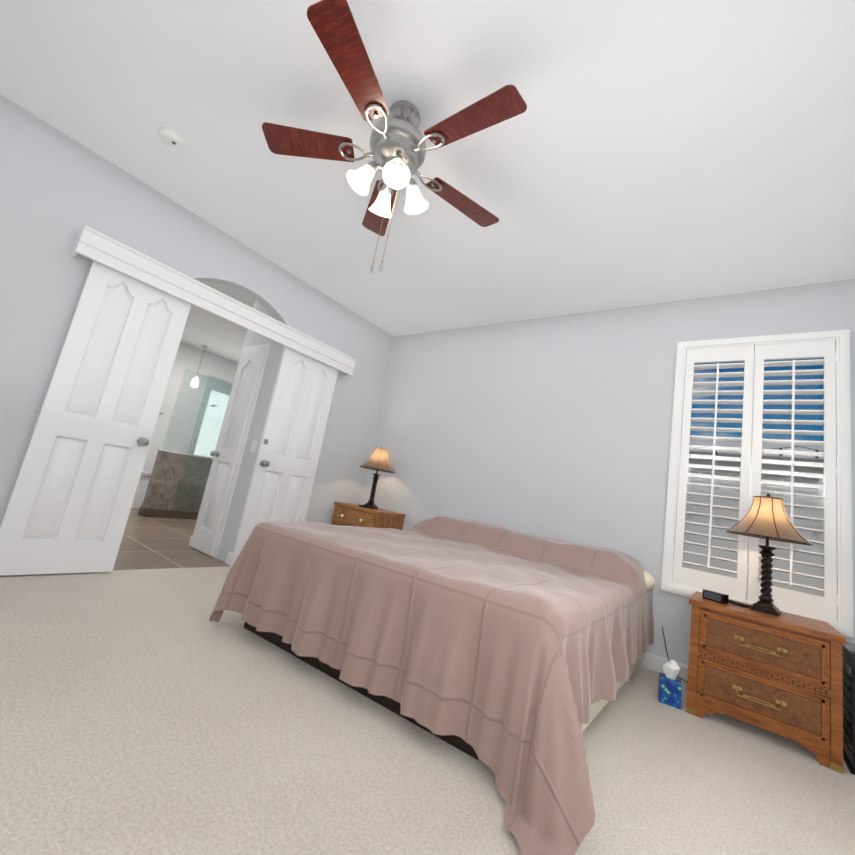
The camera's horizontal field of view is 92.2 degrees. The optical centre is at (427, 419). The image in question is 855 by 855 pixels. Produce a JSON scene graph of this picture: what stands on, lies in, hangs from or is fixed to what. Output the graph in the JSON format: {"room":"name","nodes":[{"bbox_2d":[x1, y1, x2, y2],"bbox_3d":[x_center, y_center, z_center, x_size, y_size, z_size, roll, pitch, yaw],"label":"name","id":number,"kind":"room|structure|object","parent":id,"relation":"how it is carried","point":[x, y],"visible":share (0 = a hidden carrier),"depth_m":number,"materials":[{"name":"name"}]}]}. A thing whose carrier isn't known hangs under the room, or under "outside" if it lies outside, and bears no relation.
{"room":"bedroom","nodes":[
{"label":"bedroom","id":0,"kind":"room"},
{"bbox_2d":[113,501,229,569],"bbox_3d":[-3.129,1.380,5.270,4.300,0.080,4.200,2,-13,37],"label":"floor","id":1,"kind":"structure","parent":0,"point":[153,543],"depth_m":3.83,"materials":[{"name":"beige tile"}]},
{"bbox_2d":[131,371,231,519],"bbox_3d":[-4.060,0.278,6.063,1.792,2.020,3.000,2,-13,37],"label":"shower","id":2,"kind":"object","parent":1,"relation":"on","point":[176,485],"visible":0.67,"depth_m":5.69,"materials":[{"name":"white"}]},
{"bbox_2d":[142,342,237,500],"bbox_3d":[-4.642,-0.049,6.864,0.120,2.740,4.440,2,-13,37],"label":"wall","id":3,"kind":"structure","parent":0,"point":[188,358],"depth_m":7.24,"materials":[{"name":"paint"}]},
{"bbox_2d":[191,386,230,457],"bbox_3d":[-3.906,0.131,7.763,0.065,1.340,0.800,2,-13,37],"label":"window","id":4,"kind":"structure","parent":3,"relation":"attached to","point":[221,395],"depth_m":7.64,"materials":[{"name":"white"}]},
{"bbox_2d":[0,94,393,552],"bbox_3d":[-2.171,-0.320,3.003,0.120,2.740,5.020,2,-13,37],"label":"wall","id":5,"kind":"structure","parent":0,"point":[59,190],"depth_m":2.77,"materials":[{"name":"paint"}]},
{"bbox_2d":[71,225,356,375],"bbox_3d":[-1.546,-0.858,3.580,0.140,0.180,2.410,2,-13,37],"label":"valance","id":6,"kind":"object","parent":5,"relation":"attached to","point":[98,247],"visible":1,"depth_m":3.18,"materials":[{"name":"white wood"}]},
{"bbox_2d":[0,260,190,575],"bbox_3d":[-2.167,-0.029,2.769,0.108,2.070,0.625,2,-13,37],"label":"sliding door","id":7,"kind":"structure","parent":6,"relation":"hanging from","point":[69,505],"depth_m":2.74,"materials":[{"name":"white wood"}]},
{"bbox_2d":[230,346,337,566],"bbox_3d":[-1.287,0.338,3.934,0.108,2.070,0.655,2,-13,37],"label":"sliding door","id":8,"kind":"structure","parent":6,"relation":"hanging from","point":[284,470],"depth_m":3.93,"materials":[{"name":"white wood"}]},
{"bbox_2d":[193,300,280,561],"bbox_3d":[-1.820,-0.044,4.181,0.740,2.740,0.110,2,-13,37],"label":"wall","id":9,"kind":"structure","parent":0,"point":[252,338],"depth_m":3.95,"materials":[{"name":"paint"}]},
{"bbox_2d":[190,343,270,557],"bbox_3d":[-1.992,0.237,4.078,0.510,2.100,0.111,2,-13,37],"label":"door","id":10,"kind":"structure","parent":9,"relation":"in","point":[227,454],"depth_m":4.06,"materials":[{"name":"white wood"}]},
{"bbox_2d":[250,440,256,452],"bbox_3d":[-1.637,0.254,3.871,0.075,0.115,0.008,2,-13,37],"label":"hall light switch","id":11,"kind":"object","parent":9,"relation":"attached to","point":[253,446],"visible":1,"depth_m":3.87,"materials":[{"name":"white plastic"}]},
{"bbox_2d":[0,566,854,854],"bbox_3d":[-0.630,1.123,1.463,4.280,0.080,4.900,2,-13,37],"label":"floor carpet","id":12,"kind":"object","parent":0,"point":[150,712],"visible":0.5,"depth_m":1.41,"materials":[{"name":"beige carpet"}]},
{"bbox_2d":[331,502,405,529],"bbox_3d":[-0.681,1.253,4.298,0.660,0.655,0.457,2,-13,37],"label":"nightstand","id":13,"kind":"object","parent":12,"relation":"on","point":[347,514],"visible":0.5,"depth_m":4.19,"materials":[{"name":"brown wood"}]},
{"bbox_2d":[359,446,394,508],"bbox_3d":[-0.550,0.615,4.405,0.395,0.664,0.395,2,-13,37],"label":"table lamp","id":14,"kind":"object","parent":13,"relation":"on","point":[377,460],"visible":0.98,"depth_m":4.36,"materials":[{"name":"black"}]},
{"bbox_2d":[209,516,654,854],"bbox_3d":[0.225,1.032,2.486,2.067,0.750,2.291,2,-13,37],"label":"bed","id":15,"kind":"object","parent":12,"relation":"on","point":[511,660],"visible":1,"depth_m":1.71,"materials":[{"name":"pink fabric"}]},
{"bbox_2d":[658,660,681,708],"bbox_3d":[1.371,1.474,2.322,0.104,0.225,0.104,5,-12,28],"label":"tissue box","id":16,"kind":"object","parent":12,"relation":"on","point":[670,689],"visible":1,"depth_m":2.28,"materials":[{"name":"blue cardboard"}]},
{"bbox_2d":[662,626,687,682],"bbox_3d":[1.730,1.345,2.017,1.169,0.485,1.123,2,-13,37],"label":"power cords","id":17,"kind":"object","parent":12,"relation":"on","point":[667,653],"visible":0.69,"depth_m":2.76,"materials":[{"name":"black plastic"}]},
{"bbox_2d":[685,591,845,773],"bbox_3d":[1.819,1.360,2.269,0.624,0.580,0.555,2,-13,37],"label":"nightstand","id":18,"kind":"object","parent":12,"relation":"on","point":[782,674],"visible":1,"depth_m":2.06,"materials":[{"name":"brown wood"}]},
{"bbox_2d":[702,589,728,603],"bbox_3d":[1.677,1.032,2.397,0.062,0.050,0.110,15,-11,-26],"label":"alarm clock","id":19,"kind":"object","parent":18,"relation":"on","point":[718,597],"visible":1,"depth_m":2.37,"materials":[{"name":"black plastic"}]},
{"bbox_2d":[728,599,749,607],"bbox_3d":[1.812,1.077,2.411,0.044,0.014,0.120,13,-11,-17],"label":"remote control","id":20,"kind":"object","parent":18,"relation":"on","point":[738,603],"visible":0.77,"depth_m":2.38,"materials":[{"name":"black plastic"}]},
{"bbox_2d":[726,494,812,615],"bbox_3d":[1.953,0.759,2.366,0.390,0.664,0.390,2,-13,37],"label":"table lamp","id":21,"kind":"object","parent":18,"relation":"on","point":[766,518],"visible":1,"depth_m":2.33,"materials":[{"name":"black"}]},
{"bbox_2d":[842,642,854,774],"bbox_3d":[2.124,1.403,2.015,0.135,0.510,0.390,2,-13,37],"label":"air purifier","id":22,"kind":"object","parent":12,"relation":"on","point":[848,659],"visible":0.75,"depth_m":1.97,"materials":[{"name":"black plastic"}]},
{"bbox_2d":[0,0,854,362],"bbox_3d":[-1.504,-1.534,3.735,8.820,0.100,6.340,2,-13,37],"label":"ceiling","id":23,"kind":"structure","parent":0,"point":[642,152],"depth_m":2.16,"materials":[{"name":"paint"}]},
{"bbox_2d":[158,126,184,148],"bbox_3d":[-1.554,-1.697,2.494,0.140,0.040,0.140,2,-13,37],"label":"smoke detector","id":24,"kind":"object","parent":23,"relation":"attached to","point":[171,138],"visible":0.98,"depth_m":2.47,"materials":[{"name":"white plastic"}]},
{"bbox_2d":[191,345,207,387],"bbox_3d":[-3.926,-0.909,7.085,0.120,0.750,0.117,2,-13,37],"label":"pendant light","id":25,"kind":"object","parent":23,"relation":"hanging from","point":[194,379],"visible":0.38,"depth_m":7.03,"materials":[{"name":"white glass"}]},
{"bbox_2d":[262,0,526,271],"bbox_3d":[-0.153,-1.098,1.971,1.237,0.911,1.297,2,-13,37],"label":"ceiling fan","id":26,"kind":"object","parent":23,"relation":"hanging from","point":[398,148],"visible":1,"depth_m":1.92,"materials":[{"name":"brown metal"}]},
{"bbox_2d":[360,279,854,664],"bbox_3d":[1.076,0.369,3.655,4.520,2.740,0.120,2,-13,37],"label":"wall","id":27,"kind":"structure","parent":0,"point":[558,427],"depth_m":3.57,"materials":[{"name":"paint"}]},
{"bbox_2d":[639,652,687,681],"bbox_3d":[0.797,1.631,3.382,4.240,0.100,0.014,2,-13,37],"label":"baseboard","id":28,"kind":"structure","parent":27,"relation":"attached to","point":[653,662],"depth_m":2.79,"materials":[{"name":"white"}]},
{"bbox_2d":[683,350,823,594],"bbox_3d":[2.223,0.337,2.831,0.820,1.720,0.022,2,-13,37],"label":"window","id":29,"kind":"structure","parent":27,"relation":"in","point":[750,482],"depth_m":2.81,"materials":[{"name":"white"}]},
{"bbox_2d":[661,329,852,636],"bbox_3d":[2.154,0.308,2.740,0.940,1.840,0.090,2,-13,37],"label":"window shutters","id":30,"kind":"object","parent":29,"relation":"attached to","point":[833,606],"visible":0.94,"depth_m":2.71,"materials":[{"name":"white wood"}]},
{"label":"outside","id":31,"kind":"structure","parent":0,"visible":0},
{"bbox_3d":[6.384,3.602,7.673,12.000,0.200,13.880,2,-13,37],"label":"ground","id":32,"kind":"structure","parent":31,"visible":0},
{"bbox_2d":[683,471,823,596],"bbox_3d":[4.244,1.643,4.790,10.000,1.850,0.240,2,-13,37],"label":"louvers","id":33,"kind":"structure","parent":32,"relation":"on","point":[799,579],"depth_m":5.01,"materials":[{"name":"white wood"}]},
{"bbox_2d":[688,435,823,482],"bbox_3d":[8.253,2.467,8.416,14.600,2.900,5.700,2,-13,37],"label":"neighbouring house","id":34,"kind":"structure","parent":32,"relation":"on","point":[817,470],"depth_m":7.33,"materials":[{"name":"paint"}]},
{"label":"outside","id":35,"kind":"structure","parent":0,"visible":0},
{"bbox_2d":[715,446,823,457],"bbox_3d":[4.119,0.392,4.568,6.002,0.194,0.044,2,-13,37],"label":"string lights","id":36,"kind":"object","parent":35,"point":[716,453],"depth_m":4.62,"materials":[{"name":"black"}]}
]}

